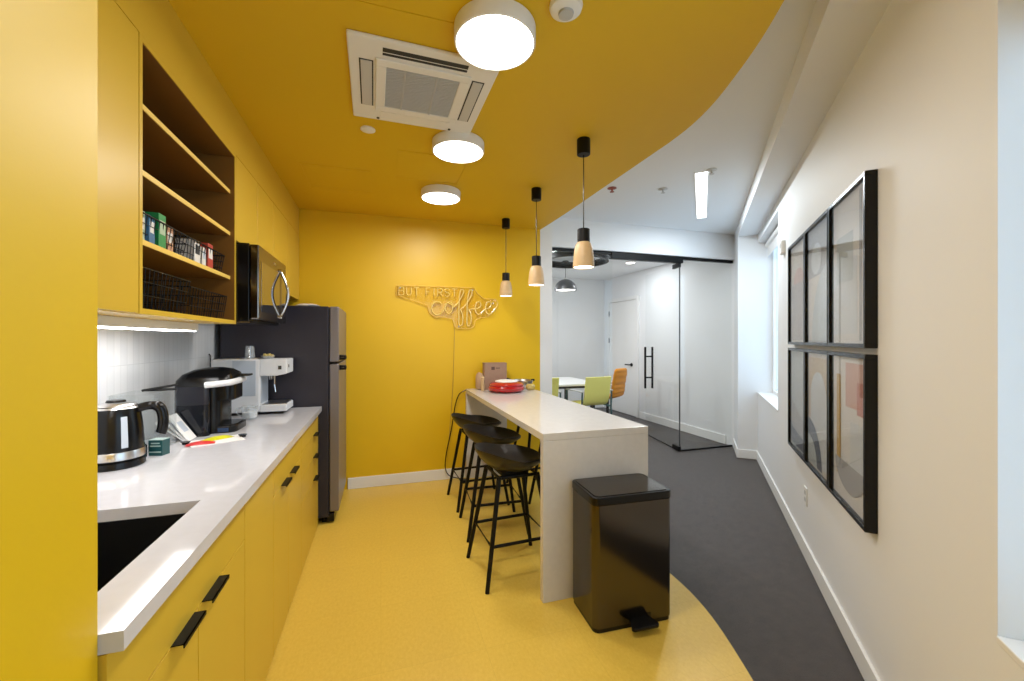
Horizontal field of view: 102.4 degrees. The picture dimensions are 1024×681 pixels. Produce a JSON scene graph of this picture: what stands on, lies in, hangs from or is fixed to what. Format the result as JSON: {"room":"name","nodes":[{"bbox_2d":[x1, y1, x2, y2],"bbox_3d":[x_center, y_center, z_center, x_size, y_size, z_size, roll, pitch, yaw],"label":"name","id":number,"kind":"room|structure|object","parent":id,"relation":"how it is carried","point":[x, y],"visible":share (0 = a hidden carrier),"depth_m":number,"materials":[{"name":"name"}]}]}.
{"room":"office kitchen","nodes":[
{"label":"office kitchen","id":0,"kind":"room"},
{"bbox_2d":[0,0,97,680],"bbox_3d":[-0.692,0.020,-0.670,0.794,2.800,2.643,0,0,-18],"label":"wall","id":1,"kind":"structure","parent":0,"point":[49,48],"depth_m":0.60,"materials":[{"name":"yellow paint"}]},
{"bbox_2d":[114,0,298,234],"bbox_3d":[-1.655,-1.079,2.146,0.420,0.241,3.301,0,0,-18],"label":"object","id":2,"kind":"structure","parent":1,"relation":"attached to","point":[157,21],"depth_m":1.74,"materials":[{"name":"yellow paint"}]},
{"bbox_2d":[98,325,219,439],"bbox_3d":[-1.938,0.020,2.135,0.120,2.800,3.457,0,0,-18],"label":"wall","id":3,"kind":"structure","parent":0,"point":[130,362],"depth_m":2.12,"materials":[{"name":"white tile"}]},
{"bbox_2d":[98,0,138,313],"bbox_3d":[-1.256,-0.517,0.893,0.422,0.875,0.672,0,0,-18],"label":"upper cabinet","id":4,"kind":"object","parent":3,"relation":"attached to","point":[118,38],"visible":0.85,"depth_m":1.18,"materials":[{"name":"yellow paint"}]},
{"bbox_2d":[98,32,235,323],"bbox_3d":[-1.494,-0.517,1.643,0.422,0.875,0.896,0,0,-18],"label":"open shelf unit","id":5,"kind":"object","parent":3,"relation":"attached to","point":[187,170],"visible":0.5,"depth_m":1.81,"materials":[{"name":"yellow paint"}]},
{"bbox_2d":[98,315,197,330],"bbox_3d":[-1.389,-0.060,1.332,0.100,0.040,1.500,0,0,-18],"label":"strip light","id":6,"kind":"object","parent":5,"relation":"attached to","point":[105,322],"visible":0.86,"depth_m":1.58,"materials":[{"name":"white plastic"}]},
{"bbox_2d":[98,326,192,330],"bbox_3d":[-1.389,-0.042,1.332,0.084,0.004,1.480,0,0,-18],"label":"diffuser","id":7,"kind":"object","parent":6,"relation":"attached to","point":[156,328],"depth_m":1.67,"materials":[{"name":"white plastic"}]},
{"bbox_2d":[143,212,187,254],"bbox_3d":[-1.422,-0.378,1.452,0.315,0.102,0.424,0,0,-18],"label":"wire basket","id":8,"kind":"object","parent":5,"relation":"on","point":[151,217],"visible":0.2,"depth_m":1.57,"materials":[{"name":"black metal"}]},
{"bbox_2d":[145,214,154,243],"bbox_3d":[-1.294,-0.381,1.432,0.071,0.102,0.046,0,0,-22],"label":"box","id":9,"kind":"object","parent":8,"relation":"in","point":[149,230],"visible":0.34,"depth_m":1.43,"materials":[{"name":"blue cardboard"}]},
{"bbox_2d":[145,212,165,248],"bbox_3d":[-1.315,-0.394,1.497,0.076,0.126,0.052,0,0,-18],"label":"box","id":10,"kind":"object","parent":8,"relation":"in","point":[160,235],"visible":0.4,"depth_m":1.49,"materials":[{"name":"green cardboard"}]},
{"bbox_2d":[166,227,172,251],"bbox_3d":[-1.344,-0.379,1.572,0.071,0.096,0.040,0,0,-12],"label":"box","id":11,"kind":"object","parent":8,"relation":"in","point":[168,229],"visible":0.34,"depth_m":1.57,"materials":[{"name":"brown"}]},
{"bbox_2d":[143,267,190,313],"bbox_3d":[-1.421,-0.171,1.448,0.335,0.142,0.424,0,0,-18],"label":"wire basket","id":12,"kind":"object","parent":5,"relation":"on","point":[145,268],"visible":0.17,"depth_m":1.57,"materials":[{"name":"black metal"}]},
{"bbox_2d":[144,285,226,318],"bbox_3d":[-1.549,-0.161,1.853,0.335,0.122,0.424,0,0,-18],"label":"wire basket","id":13,"kind":"object","parent":5,"relation":"on","point":[206,291],"visible":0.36,"depth_m":1.89,"materials":[{"name":"black metal"}]},
{"bbox_2d":[174,236,224,269],"bbox_3d":[-1.550,-0.378,1.855,0.315,0.102,0.414,0,0,-18],"label":"wire basket","id":14,"kind":"object","parent":5,"relation":"on","point":[220,254],"visible":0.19,"depth_m":1.85,"materials":[{"name":"black metal"}]},
{"bbox_2d":[175,238,199,262],"bbox_3d":[-1.409,-0.381,1.792,0.071,0.102,0.060,0,0,-18],"label":"box","id":15,"kind":"object","parent":14,"relation":"in","point":[196,257],"visible":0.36,"depth_m":1.77,"materials":[{"name":"white cardboard"}]},
{"bbox_2d":[200,242,212,268],"bbox_3d":[-1.450,-0.389,1.923,0.076,0.116,0.060,0,0,-18],"label":"box","id":16,"kind":"object","parent":14,"relation":"in","point":[209,263],"visible":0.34,"depth_m":1.92,"materials":[{"name":"red cardboard"}]},
{"bbox_2d":[236,156,272,255],"bbox_3d":[-1.748,-0.735,2.441,0.422,0.440,0.776,0,0,-18],"label":"upper cabinet","id":17,"kind":"object","parent":3,"relation":"attached to","point":[254,208],"visible":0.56,"depth_m":2.41,"materials":[{"name":"yellow paint"}]},
{"bbox_2d":[198,242,289,325],"bbox_3d":[-1.657,-0.297,2.411,0.577,0.416,0.660,0,0,-18],"label":"microwave","id":18,"kind":"object","parent":17,"relation":"attached to","point":[261,283],"visible":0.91,"depth_m":2.21,"materials":[{"name":"black plastic"}]},
{"bbox_2d":[273,203,298,299],"bbox_3d":[-2.010,-0.657,3.265,0.422,0.595,0.950,0,0,-18],"label":"upper cabinet","id":19,"kind":"object","parent":3,"relation":"attached to","point":[285,238],"visible":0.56,"depth_m":3.31,"materials":[{"name":"yellow paint"}]},
{"bbox_2d":[287,209,539,488],"bbox_3d":[-1.106,0.020,4.134,2.918,2.800,0.150,0,0,-18],"label":"wall","id":20,"kind":"structure","parent":0,"point":[400,382],"depth_m":4.10,"materials":[{"name":"yellow paint"}]},
{"bbox_2d":[348,467,465,488],"bbox_3d":[-1.018,1.367,4.076,1.130,0.105,0.014,0,0,-18],"label":"baseboard","id":21,"kind":"structure","parent":20,"relation":"attached to","point":[440,474],"depth_m":4.05,"materials":[{"name":"white paint"}]},
{"bbox_2d":[396,285,497,328],"bbox_3d":[-0.640,-0.325,4.184,1.040,0.426,0.038,0,0,-18],"label":"sign","id":22,"kind":"object","parent":20,"relation":"attached to","point":[449,302],"visible":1,"depth_m":4.20,"materials":[{"name":"plastic"}]},
{"bbox_2d":[168,0,783,229],"bbox_3d":[-0.199,-1.290,1.511,2.816,0.180,5.400,0,0,-18],"label":"ceiling","id":23,"kind":"structure","parent":0,"point":[630,77],"depth_m":1.99,"materials":[{"name":"yellow paint"}]},
{"bbox_2d":[299,163,371,192],"bbox_3d":[-1.295,-1.198,3.083,0.460,0.003,0.460,0,0,-18],"label":"ceiling hatch","id":24,"kind":"object","parent":23,"relation":"attached to","point":[318,176],"visible":1,"depth_m":3.06,"materials":[{"name":"yellow paint"}]},
{"bbox_2d":[360,125,374,133],"bbox_3d":[-0.821,-1.194,2.349,0.082,0.010,0.082,0,0,-18],"label":"sprinkler cover","id":25,"kind":"object","parent":23,"relation":"attached to","point":[366,129],"visible":1,"depth_m":2.33,"materials":[{"name":"white plastic"}]},
{"bbox_2d":[351,0,472,24],"bbox_3d":[-0.279,-1.198,1.307,0.460,0.003,0.460,0,0,-18],"label":"ceiling hatch","id":26,"kind":"object","parent":23,"relation":"attached to","point":[445,11],"visible":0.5,"depth_m":1.48,"materials":[{"name":"yellow paint"}]},
{"bbox_2d":[346,29,498,133],"bbox_3d":[-0.441,-1.187,1.982,0.628,0.025,0.628,0,0,-19],"label":"air conditioner","id":27,"kind":"object","parent":23,"relation":"attached to","point":[392,80],"visible":0.98,"depth_m":1.90,"materials":[{"name":"white plastic"}]},
{"bbox_2d":[375,57,470,122],"bbox_3d":[-0.441,-1.178,1.982,0.417,0.008,0.417,0,0,-18],"label":"grille","id":28,"kind":"object","parent":27,"relation":"attached to","point":[403,88],"depth_m":1.95,"materials":[{"name":"white plastic"}]},
{"bbox_2d":[395,150,466,183],"bbox_3d":[-0.573,-1.198,2.892,0.460,0.003,0.460,0,0,-18],"label":"ceiling hatch","id":29,"kind":"object","parent":23,"relation":"attached to","point":[411,165],"visible":0.8,"depth_m":2.89,"materials":[{"name":"yellow paint"}]},
{"bbox_2d":[421,184,459,204],"bbox_3d":[-0.575,-1.167,3.333,0.314,0.064,0.314,0,0,-18],"label":"ceiling lamp","id":30,"kind":"object","parent":23,"relation":"attached to","point":[438,194],"visible":1,"depth_m":3.25,"materials":[{"name":"white plastic"}]},
{"bbox_2d":[422,192,458,204],"bbox_3d":[-0.575,-1.141,3.333,0.297,0.012,0.297,0,0,-18],"label":"diffuser","id":31,"kind":"object","parent":30,"relation":"attached to","point":[438,198],"depth_m":3.30,"materials":[{"name":"white plastic"}]},
{"bbox_2d":[432,131,483,162],"bbox_3d":[-0.327,-1.167,2.509,0.314,0.064,0.314,0,0,-18],"label":"ceiling lamp","id":32,"kind":"object","parent":23,"relation":"attached to","point":[449,146],"visible":0.96,"depth_m":2.44,"materials":[{"name":"white plastic"}]},
{"bbox_2d":[434,141,482,162],"bbox_3d":[-0.327,-1.141,2.509,0.297,0.012,0.297,0,0,-18],"label":"diffuser","id":33,"kind":"object","parent":32,"relation":"attached to","point":[449,151],"depth_m":2.49,"materials":[{"name":"white plastic"}]},
{"bbox_2d":[454,0,535,70],"bbox_3d":[-0.066,-1.167,1.592,0.314,0.064,0.314,0,0,-18],"label":"ceiling lamp","id":34,"kind":"object","parent":23,"relation":"attached to","point":[491,35],"visible":1,"depth_m":1.53,"materials":[{"name":"white plastic"}]},
{"bbox_2d":[500,218,511,296],"bbox_3d":[-0.061,-0.816,4.105,0.128,0.768,0.128,0,0,-18],"label":"pendant lamp","id":35,"kind":"object","parent":23,"relation":"hanging from","point":[505,287],"visible":1,"depth_m":4.07,"materials":[{"name":"beige wood"}]},
{"bbox_2d":[528,187,543,285],"bbox_3d":[0.194,-0.816,3.278,0.128,0.768,0.128,0,0,-18],"label":"pendant lamp","id":36,"kind":"object","parent":23,"relation":"hanging from","point":[536,275],"visible":1,"depth_m":3.24,"materials":[{"name":"beige wood"}]},
{"bbox_2d":[532,255,540,265],"bbox_3d":[0.194,-0.622,3.278,0.074,0.080,0.074,0,0,-18],"label":"socket","id":37,"kind":"object","parent":36,"relation":"attached to","point":[536,260],"depth_m":3.25,"materials":[{"name":"black metal"}]},
{"bbox_2d":[549,0,582,21],"bbox_3d":[0.193,-1.177,1.473,0.120,0.044,0.120,0,0,-18],"label":"smoke detector","id":38,"kind":"object","parent":23,"relation":"attached to","point":[560,10],"visible":1,"depth_m":1.46,"materials":[{"name":"white plastic"}]},
{"bbox_2d":[573,136,593,268],"bbox_3d":[0.429,-0.816,2.471,0.128,0.768,0.128,0,0,-18],"label":"pendant lamp","id":39,"kind":"object","parent":23,"relation":"hanging from","point":[583,258],"visible":1,"depth_m":2.44,"materials":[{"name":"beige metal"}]},
{"bbox_2d":[577,228,589,241],"bbox_3d":[0.429,-0.622,2.471,0.074,0.080,0.074,0,0,-18],"label":"socket","id":40,"kind":"object","parent":39,"relation":"attached to","point":[583,234],"depth_m":2.44,"materials":[{"name":"black metal"}]},
{"bbox_2d":[265,469,752,680],"bbox_3d":[-0.199,1.445,1.511,2.816,0.050,5.400,0,0,-18],"label":"floor","id":41,"kind":"structure","parent":0,"point":[388,589],"depth_m":2.13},
{"bbox_2d":[98,505,244,680],"bbox_3d":[-1.133,0.984,0.981,0.707,0.872,0.764,0,0,-18],"label":"base cabinet","id":42,"kind":"object","parent":41,"relation":"on","point":[197,633],"visible":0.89,"depth_m":1.09,"materials":[{"name":"yellow paint"}]},
{"bbox_2d":[98,406,321,654],"bbox_3d":[-1.403,0.528,1.826,0.708,0.036,2.540,0,0,-18],"label":"countertop","id":43,"kind":"structure","parent":42,"relation":"on","point":[210,484],"depth_m":1.31,"materials":[{"name":"stone"}]},
{"bbox_2d":[98,399,168,472],"bbox_3d":[-1.563,0.376,1.675,0.260,0.267,0.184,0,0,-18],"label":"kettle","id":44,"kind":"object","parent":43,"relation":"on","point":[121,437],"visible":0.8,"depth_m":1.62,"materials":[{"name":"black plastic"}]},
{"bbox_2d":[98,513,185,590],"bbox_3d":[-1.115,0.651,0.981,0.448,0.209,0.553,0,0,-18],"label":"sink","id":45,"kind":"object","parent":43,"relation":"in","point":[120,542],"visible":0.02,"depth_m":1.25,"materials":[{"name":"black metal"}]},
{"bbox_2d":[148,438,169,455],"bbox_3d":[-1.564,0.475,1.827,0.058,0.070,0.045,0,0,-4],"label":"box","id":46,"kind":"object","parent":43,"relation":"on","point":[156,446],"visible":1,"depth_m":1.81,"materials":[{"name":"teal cardboard"}]},
{"bbox_2d":[169,413,195,440],"bbox_3d":[-1.669,0.444,2.084,0.092,0.131,0.090,0,0,-18],"label":"sachet","id":47,"kind":"object","parent":43,"relation":"on","point":[180,425],"visible":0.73,"depth_m":2.08,"materials":[{"name":"white paper"}]},
{"bbox_2d":[174,367,252,437],"bbox_3d":[-1.647,0.333,2.300,0.320,0.353,0.325,0,0,-18],"label":"pod coffee maker","id":48,"kind":"object","parent":43,"relation":"on","point":[203,397],"visible":0.93,"depth_m":2.19,"materials":[{"name":"black plastic"}]},
{"bbox_2d":[190,434,244,447],"bbox_3d":[-1.489,0.508,2.071,0.150,0.002,0.220,0,0,44],"label":"napkin","id":49,"kind":"object","parent":43,"relation":"on","point":[236,438],"visible":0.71,"depth_m":2.07,"materials":[{"name":"white paper"}]},
{"bbox_2d":[185,441,214,445],"bbox_3d":[-1.512,0.499,2.001,0.115,0.014,0.050,0,0,-32],"label":"sachet","id":50,"kind":"object","parent":49,"relation":"on","point":[197,442],"visible":1,"depth_m":1.99,"materials":[{"name":"red paper"}]},
{"bbox_2d":[201,435,234,440],"bbox_3d":[-1.505,0.499,2.108,0.065,0.014,0.130,0,0,29],"label":"sachet","id":51,"kind":"object","parent":49,"relation":"on","point":[220,436],"visible":0.94,"depth_m":2.09,"materials":[{"name":"yellow paper"}]},
{"bbox_2d":[241,407,257,417],"bbox_3d":[-1.688,0.467,2.639,0.114,0.085,0.092,0,0,15],"label":"glass mug","id":52,"kind":"object","parent":43,"relation":"on","point":[249,414],"visible":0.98,"depth_m":2.61,"materials":[{"name":"clear glass"}]},
{"bbox_2d":[211,357,292,415],"bbox_3d":[-1.795,0.320,2.870,0.448,0.380,0.223,0,0,-18],"label":"espresso machine","id":53,"kind":"object","parent":43,"relation":"on","point":[255,388],"visible":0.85,"depth_m":2.79,"materials":[{"name":"white plastic"}]},
{"bbox_2d":[213,357,265,359],"bbox_3d":[-1.873,0.132,2.846,0.265,0.005,0.200,0,0,-18],"label":"tray","id":54,"kind":"object","parent":53,"relation":"on","point":[261,358],"depth_m":2.81,"materials":[{"name":"metal"}]},
{"bbox_2d":[260,400,292,411],"bbox_3d":[-1.661,0.468,2.914,0.164,0.048,0.220,0,0,-18],"label":"drip tray","id":55,"kind":"object","parent":53,"relation":"on","point":[265,405],"depth_m":2.83,"materials":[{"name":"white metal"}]},
{"bbox_3d":[-1.703,0.377,1.909,0.170,0.265,0.200,0,0,-18],"label":"acrylic organizer","id":56,"kind":"object","parent":43,"relation":"on","visible":0},
{"bbox_2d":[141,383,177,391],"bbox_3d":[-1.668,0.229,1.954,0.130,0.028,0.058,0,0,-36],"label":"serving tongs","id":57,"kind":"object","parent":56,"relation":"on","point":[161,388],"visible":1,"depth_m":1.95,"materials":[{"name":"black metal"}]},
{"bbox_2d":[244,471,272,680],"bbox_3d":[-1.322,0.984,1.532,0.681,0.872,0.399,0,0,-18],"label":"base cabinet","id":58,"kind":"object","parent":41,"relation":"on","point":[258,539],"visible":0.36,"depth_m":1.63,"materials":[{"name":"yellow paint"}]},
{"bbox_2d":[220,306,346,522],"bbox_3d":[-1.801,0.573,3.425,0.842,1.694,0.720,0,0,-18],"label":"refrigerator","id":59,"kind":"object","parent":41,"relation":"on","point":[314,337],"visible":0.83,"depth_m":3.15,"materials":[{"name":"metal"}]},
{"bbox_2d":[273,437,300,655],"bbox_3d":[-1.472,0.984,2.046,0.707,0.872,0.669,0,0,-18],"label":"base cabinet","id":60,"kind":"object","parent":41,"relation":"on","point":[287,474],"visible":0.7,"depth_m":2.06,"materials":[{"name":"yellow paint"}]},
{"bbox_2d":[301,416,319,573],"bbox_3d":[-1.678,0.984,2.696,0.707,0.872,0.694,0,0,-18],"label":"base cabinet","id":61,"kind":"object","parent":41,"relation":"on","point":[309,438],"visible":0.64,"depth_m":2.75,"materials":[{"name":"yellow paint"}]},
{"bbox_2d":[445,390,465,483],"bbox_3d":[-0.554,0.968,4.124,0.216,0.904,0.176,0,0,-18],"label":"power cable","id":62,"kind":"object","parent":41,"relation":"on","point":[464,390],"visible":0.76,"depth_m":4.18,"materials":[{"name":"black plastic"}]},
{"bbox_2d":[447,413,509,512],"bbox_3d":[-0.307,1.040,3.654,0.469,0.766,0.444,0,0,-20],"label":"bar stool","id":63,"kind":"object","parent":41,"relation":"on","point":[460,419],"visible":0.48,"depth_m":3.66,"materials":[{"name":"black metal"}]},
{"bbox_2d":[459,424,527,542],"bbox_3d":[-0.144,1.040,3.144,0.469,0.766,0.444,0,0,-15],"label":"bar stool","id":64,"kind":"object","parent":41,"relation":"on","point":[476,433],"visible":0.77,"depth_m":3.11,"materials":[{"name":"black metal"}]},
{"bbox_2d":[466,443,539,593],"bbox_3d":[-0.005,1.040,2.574,0.469,0.766,0.444,0,0,-21],"label":"bar stool","id":65,"kind":"object","parent":41,"relation":"on","point":[511,461],"visible":0.98,"depth_m":2.51,"materials":[{"name":"black metal"}]},
{"bbox_2d":[506,425,539,486],"bbox_3d":[0.236,1.040,3.978,0.469,0.766,0.444,0,0,-23],"label":"bar stool","id":66,"kind":"object","parent":41,"relation":"on","point":[518,427],"visible":0.02,"depth_m":3.79,"materials":[{"name":"black metal"}]},
{"bbox_2d":[528,445,539,503],"bbox_3d":[0.414,1.040,3.416,0.469,0.766,0.444,0,0,-14],"label":"bar stool","id":67,"kind":"object","parent":41,"relation":"on","point":[536,466],"visible":0.02,"depth_m":3.53,"materials":[{"name":"black metal"}]},
{"bbox_2d":[466,389,647,602],"bbox_3d":[0.161,0.964,3.328,0.663,0.912,2.125,0,0,-18],"label":"bar table","id":68,"kind":"object","parent":41,"relation":"on","point":[578,441],"visible":0.63,"depth_m":2.32,"materials":[{"name":"stone"}]},
{"bbox_2d":[475,372,482,389],"bbox_3d":[-0.328,0.418,4.188,0.091,0.180,0.101,0,0,-18],"label":"paper bag","id":69,"kind":"object","parent":68,"relation":"on","point":[478,375],"visible":0.84,"depth_m":4.15,"materials":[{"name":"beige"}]},
{"bbox_2d":[482,362,506,389],"bbox_3d":[-0.180,0.373,4.245,0.234,0.269,0.124,0,0,-14],"label":"cardboard box","id":70,"kind":"object","parent":68,"relation":"on","point":[492,371],"visible":0.73,"depth_m":4.18,"materials":[{"name":"brown cardboard"}]},
{"bbox_2d":[488,379,524,392],"bbox_3d":[-0.056,0.450,4.022,0.360,0.116,0.360,0,0,-18],"label":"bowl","id":71,"kind":"object","parent":68,"relation":"on","point":[502,385],"visible":1,"depth_m":3.89,"materials":[{"name":"red ceramic"}]},
{"bbox_2d":[507,378,534,388],"bbox_3d":[0.100,0.452,4.312,0.245,0.113,0.220,0,0,28],"label":"pan","id":72,"kind":"object","parent":68,"relation":"on","point":[525,382],"visible":0.39,"depth_m":4.27,"materials":[{"name":"silver metal"}]},
{"bbox_2d":[513,379,532,388],"bbox_3d":[0.110,0.465,4.306,0.220,0.085,0.220,0,0,-18],"label":"bowl","id":73,"kind":"object","parent":72,"relation":"on","point":[525,381],"depth_m":4.25,"materials":[{"name":"silver metal"}]},
{"bbox_2d":[572,473,670,633],"bbox_3d":[0.578,1.091,2.137,0.440,0.658,0.362,0,0,-15],"label":"pedal bin","id":74,"kind":"object","parent":41,"relation":"on","point":[621,523],"visible":1,"depth_m":2.04,"materials":[{"name":"grey metal"}]},
{"bbox_2d":[540,223,551,394],"bbox_3d":[0.343,0.020,4.627,0.142,2.800,0.210,0,0,-18],"label":"wall","id":75,"kind":"structure","parent":0,"point":[546,232],"depth_m":4.53,"materials":[{"name":"white paint"}]},
{"bbox_2d":[552,278,603,407],"bbox_3d":[0.275,0.090,8.178,3.680,2.660,0.120,0,0,-18],"label":"wall","id":76,"kind":"structure","parent":0,"point":[577,316],"depth_m":8.46,"materials":[{"name":"white paint"}]},
{"bbox_2d":[552,256,667,279],"bbox_3d":[0.763,-1.290,6.644,3.680,0.100,3.340,0,0,-18],"label":"ceiling","id":77,"kind":"structure","parent":0,"point":[613,268],"depth_m":7.40,"materials":[{"name":"white paint"}]},
{"bbox_2d":[552,251,573,268],"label":"lamp","id":78,"kind":"object","parent":77,"relation":"attached to","point":[555,254],"depth_m":6.35,"materials":[{"name":"black metal"}]},
{"bbox_2d":[554,260,576,291],"bbox_3d":[0.846,-1.007,6.513,0.350,0.464,0.350,0,0,-18],"label":"dome pendant","id":79,"kind":"object","parent":77,"relation":"hanging from","point":[565,285],"visible":0.96,"depth_m":6.41,"materials":[{"name":"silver metal"}]},
{"bbox_2d":[594,254,608,266],"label":"lamp","id":80,"kind":"object","parent":77,"relation":"attached to","point":[603,259],"depth_m":6.00,"materials":[{"name":"black metal"}]},
{"bbox_2d":[552,218,733,444],"bbox_3d":[1.945,0.020,5.204,3.260,2.800,0.160,0,0,-18],"label":"wall","id":81,"kind":"structure","parent":0,"point":[604,236],"depth_m":5.13,"materials":[{"name":"paint"}]},
{"bbox_2d":[552,247,732,263],"bbox_3d":[1.684,-1.009,5.100,2.690,0.082,0.068,0,0,-18],"label":"rail","id":82,"kind":"object","parent":81,"relation":"attached to","point":[612,255],"visible":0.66,"depth_m":5.06,"materials":[{"name":"black metal"}]},
{"bbox_2d":[644,263,680,450],"bbox_3d":[2.043,0.205,5.693,0.140,2.430,0.980,0,0,-3],"label":"door","id":83,"kind":"structure","parent":82,"relation":"attached to","point":[678,265],"depth_m":5.28,"materials":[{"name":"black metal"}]},
{"bbox_2d":[604,260,725,434],"bbox_3d":[2.474,0.090,7.135,0.120,2.660,3.200,0,0,-18],"label":"wall","id":84,"kind":"structure","parent":0,"point":[702,284],"depth_m":6.40,"materials":[{"name":"white paint"}]},
{"bbox_2d":[607,295,638,417],"bbox_3d":[2.103,0.305,7.956,0.091,2.230,1.050,0,0,-18],"label":"door","id":85,"kind":"structure","parent":84,"relation":"in","point":[622,317],"depth_m":7.85,"materials":[{"name":"white paint"}]},
{"bbox_2d":[639,411,725,443],"bbox_3d":[2.600,1.360,6.519,0.014,0.120,1.950,0,0,-18],"label":"baseboard","id":86,"kind":"structure","parent":84,"relation":"attached to","point":[714,436],"depth_m":6.30,"materials":[{"name":"white paint"}]},
{"bbox_2d":[559,0,815,234],"bbox_3d":[1.534,-1.430,1.852,6.646,0.100,6.400,0,0,-18],"label":"ceiling","id":87,"kind":"structure","parent":0,"point":[731,137],"depth_m":3.11,"materials":[{"name":"white paint"}]},
{"bbox_2d":[694,171,708,217],"bbox_3d":[1.849,-1.375,4.019,0.110,0.008,1.400,0,0,25],"label":"recessed light","id":88,"kind":"object","parent":87,"relation":"in","point":[700,178],"visible":1,"depth_m":3.87,"materials":[{"name":"white plastic"}]},
{"bbox_2d":[595,407,863,680],"bbox_3d":[1.014,1.452,3.575,6.700,0.056,10.000,0,0,-18],"label":"floor","id":89,"kind":"structure","parent":0,"point":[733,547],"depth_m":2.62,"materials":[{"name":"grey carpet"}]},
{"bbox_2d":[552,378,561,397],"bbox_3d":[0.390,0.985,6.101,0.564,0.872,0.513,0,0,-18],"label":"chair","id":90,"kind":"object","parent":89,"relation":"on","point":[555,381],"visible":0.12,"depth_m":5.93,"materials":[{"name":"green"}]},
{"bbox_2d":[552,377,593,407],"bbox_3d":[0.569,1.052,6.792,1.400,0.735,1.160,0,0,-18],"label":"meeting table","id":91,"kind":"object","parent":89,"relation":"on","point":[564,382],"visible":0.15,"depth_m":6.56,"materials":[{"name":"white laminate"}]},
{"bbox_2d":[565,376,612,413],"bbox_3d":[1.173,0.985,6.288,0.564,0.872,0.513,0,0,-25],"label":"chair","id":92,"kind":"object","parent":89,"relation":"on","point":[597,390],"visible":0.79,"depth_m":6.09,"materials":[{"name":"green fabric"}]},
{"bbox_2d":[606,368,626,412],"bbox_3d":[1.663,0.954,7.138,0.573,0.933,0.551,0,0,44],"label":"chair","id":93,"kind":"object","parent":89,"relation":"on","point":[618,382],"visible":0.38,"depth_m":6.94,"materials":[{"name":"orange fabric"}]},
{"bbox_2d":[681,445,732,450],"bbox_3d":[2.552,0.202,5.376,0.862,2.443,0.024,0,0,-18],"label":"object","id":94,"kind":"structure","parent":89,"relation":"on","point":[722,445],"depth_m":5.36,"materials":[{"name":"black metal"}]},
{"bbox_2d":[734,226,757,450],"bbox_3d":[2.984,0.020,5.295,0.205,2.800,0.830,0,0,24],"label":"wall column","id":95,"kind":"structure","parent":0,"point":[745,247],"depth_m":4.92,"materials":[{"name":"white paint"}]},
{"bbox_2d":[733,439,755,459],"bbox_3d":[2.968,1.367,5.278,0.219,0.105,0.814,0,0,24],"label":"baseboard","id":96,"kind":"structure","parent":95,"relation":"attached to","point":[740,453],"depth_m":4.92,"materials":[{"name":"white paint"}]},
{"bbox_2d":[738,0,890,235],"bbox_3d":[1.342,-1.310,1.657,0.206,0.140,7.154,0,0,24],"label":"ceiling beam","id":97,"kind":"structure","parent":0,"point":[837,32],"depth_m":2.05,"materials":[{"name":"white paint"}]},
{"bbox_2d":[758,0,1023,680],"bbox_3d":[1.719,0.020,1.926,0.261,2.800,8.354,0,0,24],"label":"wall","id":98,"kind":"structure","parent":0,"point":[933,101],"depth_m":1.24,"materials":[{"name":"white paint"}]},
{"bbox_2d":[757,227,777,411],"bbox_3d":[2.716,-0.250,4.215,0.204,1.779,1.358,0,0,24],"label":"window","id":99,"kind":"structure","parent":98,"relation":"in","point":[771,244],"depth_m":4.75,"materials":[{"name":"white paint"}]},
{"bbox_2d":[767,235,777,256],"bbox_3d":[2.716,-1.025,4.215,0.005,0.130,1.320,0,0,24],"label":"roller blind","id":100,"kind":"object","parent":99,"relation":"attached to","point":[772,242],"depth_m":4.48,"materials":[{"name":"white fabric"}]},
{"bbox_2d":[788,348,803,461],"bbox_3d":[1.944,0.412,2.793,0.041,0.705,0.507,0,0,24],"label":"framed print","id":101,"kind":"object","parent":98,"relation":"attached to","point":[795,355],"visible":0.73,"depth_m":2.85,"materials":[{"name":"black paper"}]},
{"bbox_2d":[788,233,803,344],"bbox_3d":[1.944,-0.318,2.793,0.041,0.705,0.507,0,0,24],"label":"framed print","id":102,"kind":"object","parent":98,"relation":"attached to","point":[796,250],"visible":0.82,"depth_m":2.85,"materials":[{"name":"black plastic"}]},
{"bbox_2d":[804,349,827,488],"bbox_3d":[1.732,0.412,2.325,0.041,0.705,0.507,0,0,24],"label":"framed print","id":103,"kind":"object","parent":98,"relation":"attached to","point":[815,361],"visible":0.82,"depth_m":2.36,"materials":[{"name":"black paper"}]},
{"bbox_2d":[804,208,827,345],"bbox_3d":[1.732,-0.318,2.325,0.041,0.705,0.507,0,0,24],"label":"framed print","id":104,"kind":"object","parent":98,"relation":"attached to","point":[816,235],"visible":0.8,"depth_m":2.36,"materials":[{"name":"black plastic"}]},
{"bbox_2d":[756,451,880,680],"bbox_3d":[1.447,1.367,1.657,0.014,0.105,7.041,0,0,24],"label":"baseboard","id":105,"kind":"structure","parent":98,"relation":"attached to","point":[862,660],"depth_m":2.20,"materials":[{"name":"white paint"}]},
{"bbox_2d":[828,351,877,533],"bbox_3d":[1.521,0.412,1.856,0.041,0.705,0.507,0,0,24],"label":"framed print","id":106,"kind":"object","parent":98,"relation":"attached to","point":[852,377],"visible":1,"depth_m":1.79,"materials":[{"name":"black plastic"}]},
{"bbox_2d":[828,169,877,347],"bbox_3d":[1.521,-0.318,1.856,0.041,0.705,0.507,0,0,24],"label":"framed print","id":107,"kind":"object","parent":98,"relation":"attached to","point":[853,216],"visible":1,"depth_m":1.79,"materials":[{"name":"black plastic"}]},
{"bbox_2d":[996,636,1023,669],"bbox_3d":[0.892,-0.212,0.171,0.204,1.854,1.666,0,0,24],"label":"windowsill","id":108,"kind":"structure","parent":98,"relation":"in","point":[1014,648],"depth_m":0.94,"materials":[{"name":"white paint"}]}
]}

